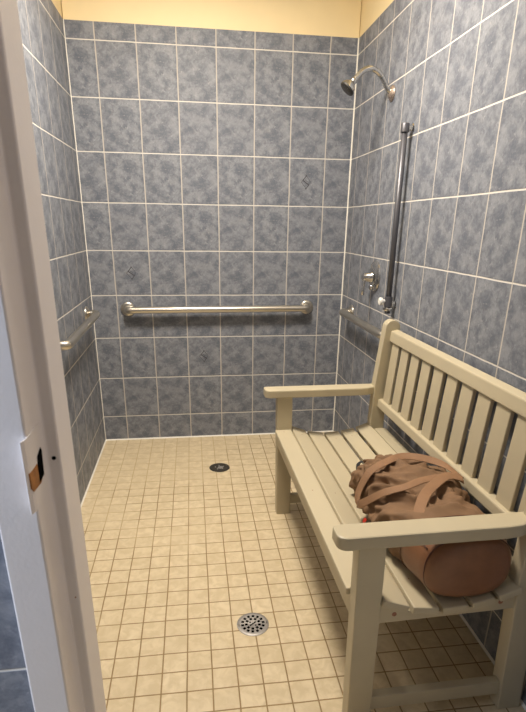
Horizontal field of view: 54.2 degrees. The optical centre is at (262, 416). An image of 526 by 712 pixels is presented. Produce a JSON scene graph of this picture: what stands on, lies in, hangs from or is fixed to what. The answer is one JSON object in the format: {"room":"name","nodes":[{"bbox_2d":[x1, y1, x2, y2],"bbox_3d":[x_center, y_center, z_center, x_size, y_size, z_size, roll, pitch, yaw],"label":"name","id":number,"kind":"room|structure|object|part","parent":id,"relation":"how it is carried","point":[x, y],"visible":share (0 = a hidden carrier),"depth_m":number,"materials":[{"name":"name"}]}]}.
{"room":"shower room","nodes":[
{"label":"shower room","id":0,"kind":"room"},
{"bbox_2d":[0,535,34,711],"bbox_3d":[0.023,-0.227,0.680,4.600,2.600,0.125,-2,21,-8],"label":"wall","id":1,"kind":"structure","parent":0,"point":[15,693],"depth_m":0.78,"materials":[{"name":"blue tile"}]},
{"bbox_2d":[0,0,106,711],"bbox_3d":[0.173,-0.018,0.763,1.068,2.153,0.167,-2,21,-8],"label":"door frame","id":2,"kind":"structure","parent":1,"relation":"in","point":[42,530],"depth_m":0.69,"materials":[{"name":"paint"}]},
{"bbox_3d":[-0.298,0.068,0.673,0.004,0.101,0.067,-1,21,-5],"label":"strike plate","id":3,"kind":"part","parent":2,"relation":"part of","materials":[{"name":"white"}]},
{"bbox_2d":[17,0,105,504],"bbox_3d":[-0.897,-0.659,1.802,0.100,2.600,2.505,-2,21,-8],"label":"wall","id":4,"kind":"structure","parent":0,"point":[41,21],"depth_m":2.44,"materials":[{"name":"blue tile"}]},
{"bbox_2d":[60,306,99,349],"bbox_3d":[-0.891,-0.433,2.505,0.080,0.094,0.849,-2,21,-8],"label":"grab bar","id":5,"kind":"object","parent":4,"relation":"attached to","point":[91,316],"visible":0.71,"depth_m":2.40,"materials":[{"name":"metal"}]},
{"bbox_2d":[81,440,106,506],"bbox_3d":[-0.855,0.571,2.216,0.006,0.006,2.405,-2,21,-8],"label":"trim","id":6,"kind":"structure","parent":4,"relation":"attached to","point":[105,440],"depth_m":2.86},
{"bbox_2d":[61,0,360,438],"bbox_3d":[-0.258,-1.105,3.023,1.516,2.600,0.101,-2,21,-8],"label":"wall","id":7,"kind":"structure","parent":0,"point":[213,137],"depth_m":2.91,"materials":[{"name":"blue tile"}]},
{"bbox_2d":[63,19,105,438],"bbox_3d":[-1.002,-0.903,2.935,0.004,2.262,0.004,-2,21,-8],"label":"trim","id":8,"kind":"structure","parent":7,"relation":"attached to","point":[63,19],"depth_m":2.85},
{"bbox_2d":[121,300,312,315],"bbox_3d":[-0.262,-0.647,3.100,1.171,0.089,0.075,-2,21,-8],"label":"grab bar","id":9,"kind":"object","parent":7,"relation":"attached to","point":[127,308],"visible":1,"depth_m":3.07,"materials":[{"name":"metal"}]},
{"bbox_2d":[106,430,332,440],"bbox_3d":[-0.268,0.128,3.427,1.516,0.006,0.006,-2,21,-8],"label":"trim","id":10,"kind":"structure","parent":7,"relation":"attached to","point":[331,430],"depth_m":3.41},
{"bbox_2d":[332,38,358,430],"bbox_3d":[0.495,-0.955,3.132,0.006,2.262,0.006,-2,21,-8],"label":"trim","id":11,"kind":"structure","parent":7,"relation":"attached to","point":[358,38],"depth_m":3.06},
{"bbox_2d":[81,432,525,711],"bbox_3d":[-0.039,0.923,1.456,4.600,0.100,4.520,-2,21,-8],"label":"floor","id":12,"kind":"structure","parent":0,"point":[178,549],"depth_m":1.93,"materials":[{"name":"beige tile"}]},
{"bbox_2d":[209,463,229,471],"bbox_3d":[-0.252,0.298,2.981,0.118,0.008,0.118,-2,21,-8],"label":"floor drain","id":13,"kind":"object","parent":12,"relation":"on","point":[217,467],"visible":1,"depth_m":2.98,"materials":[{"name":"metal"}]},
{"bbox_2d":[237,613,268,635],"bbox_3d":[-0.036,0.736,1.817,0.113,0.007,0.113,-2,21,-8],"label":"floor drain","id":14,"kind":"object","parent":12,"relation":"on","point":[249,624],"visible":1,"depth_m":1.81,"materials":[{"name":"metal"}]},
{"bbox_2d":[263,319,525,711],"bbox_3d":[0.384,0.222,1.866,0.600,0.939,1.219,-2,21,-8],"label":"garden bench","id":15,"kind":"object","parent":12,"relation":"on","point":[375,587],"visible":0.94,"depth_m":1.50,"materials":[{"name":"paint"}]},
{"bbox_3d":[0.096,0.189,2.428,0.078,0.600,0.046,-2,21,-8],"label":"leg","id":16,"kind":"part","parent":15,"relation":"part of","materials":[{"name":"paint"}]},
{"bbox_3d":[0.267,-0.116,2.342,0.528,0.036,0.070,-2,21,-8],"label":"armrest","id":17,"kind":"part","parent":15,"relation":"part of","materials":[{"name":"paint"}]},
{"bbox_3d":[0.263,0.588,1.364,0.078,0.600,0.046,-2,21,-8],"label":"leg","id":18,"kind":"part","parent":15,"relation":"part of","materials":[{"name":"paint"}]},
{"bbox_3d":[0.549,0.013,2.433,0.098,0.939,0.046,-2,21,-8],"label":"post","id":19,"kind":"part","parent":15,"relation":"part of","materials":[{"name":"paint"}]},
{"bbox_3d":[0.434,0.284,1.276,0.528,0.036,0.067,-2,21,-8],"label":"armrest","id":20,"kind":"part","parent":15,"relation":"part of","materials":[{"name":"paint"}]},
{"bbox_2d":[349,453,511,596],"bbox_3d":[0.473,0.270,1.630,0.332,0.211,0.697,-2,21,-8],"label":"duffel bag","id":21,"kind":"object","parent":15,"relation":"on","point":[400,486],"visible":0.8,"depth_m":1.45,"materials":[{"name":"brown fabric"}]},
{"bbox_3d":[0.457,0.225,1.655,0.311,0.145,0.207,-7,22,-20],"label":"handle","id":22,"kind":"part","parent":21,"relation":"part of","materials":[{"name":"brown fabric"}]},
{"bbox_3d":[0.506,0.237,1.518,0.063,0.063,0.316,18,27,39],"label":"handle","id":23,"kind":"part","parent":21,"relation":"part of","materials":[{"name":"brown fabric"}]},
{"bbox_3d":[0.472,0.493,1.359,0.434,0.072,0.030,-2,21,-8],"label":"seat rail","id":24,"kind":"part","parent":15,"relation":"part of","materials":[{"name":"paint"}]},
{"bbox_3d":[0.625,0.128,1.868,0.034,0.040,1.103,-2,21,-8],"label":"rail","id":25,"kind":"part","parent":15,"relation":"part of","materials":[{"name":"paint"}]},
{"bbox_3d":[0.658,-0.165,1.763,0.036,0.052,1.103,-2,21,-8],"label":"rail","id":26,"kind":"part","parent":15,"relation":"part of","materials":[{"name":"paint"}]},
{"bbox_3d":[0.716,0.412,1.369,0.098,0.939,0.046,-2,21,-8],"label":"post","id":27,"kind":"part","parent":15,"relation":"part of","materials":[{"name":"paint"}]},
{"bbox_2d":[334,0,525,704],"bbox_3d":[0.704,-0.715,2.013,0.100,2.600,2.505,-2,21,-8],"label":"wall","id":28,"kind":"structure","parent":0,"point":[456,69],"depth_m":1.88,"materials":[{"name":"blue tile"}]},
{"bbox_2d":[339,305,381,338],"bbox_3d":[0.528,-0.495,2.711,0.082,0.085,0.770,-2,21,-8],"label":"grab bar","id":29,"kind":"object","parent":28,"relation":"attached to","point":[348,313],"visible":0.59,"depth_m":2.68,"materials":[{"name":"metal"}]},
{"bbox_2d":[341,65,394,101],"bbox_3d":[0.470,-1.490,2.299,0.248,0.136,0.072,-2,21,-8],"label":"shower fixture","id":30,"kind":"object","parent":28,"relation":"attached to","point":[348,86],"visible":1,"depth_m":2.28,"materials":[{"name":"silver metal"}]},
{"bbox_3d":[0.495,-1.501,2.299,0.198,0.113,0.024,-2,21,-8],"label":"arm","id":31,"kind":"part","parent":30,"relation":"part of","materials":[{"name":"silver metal"}]},
{"bbox_2d":[361,260,380,294],"bbox_3d":[0.537,-0.706,2.620,0.073,0.172,0.154,-2,21,-8],"label":"shower valve","id":32,"kind":"object","parent":28,"relation":"attached to","point":[373,276],"visible":1,"depth_m":2.60,"materials":[{"name":"silver metal"}]},
{"bbox_3d":[0.514,-0.666,2.625,0.018,0.094,0.029,16,25,35],"label":"lever","id":33,"kind":"part","parent":32,"relation":"part of","materials":[{"name":"silver metal"}]},
{"bbox_2d":[378,122,414,313],"bbox_3d":[0.578,-0.845,2.255,0.079,0.781,0.043,-2,21,-8],"label":"slide bar","id":34,"kind":"object","parent":28,"relation":"attached to","point":[406,127],"visible":1,"depth_m":2.24,"materials":[{"name":"silver metal"}]},
{"bbox_3d":[0.550,-0.529,2.369,0.031,0.038,0.038,-2,21,-8],"label":"holder knob","id":35,"kind":"part","parent":34,"relation":"part of","materials":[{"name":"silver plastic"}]},
{"bbox_2d":[333,431,525,710],"bbox_3d":[0.641,0.519,2.413,0.006,0.006,2.405,-2,21,-8],"label":"trim","id":36,"kind":"structure","parent":28,"relation":"attached to","point":[461,615],"depth_m":1.74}
]}

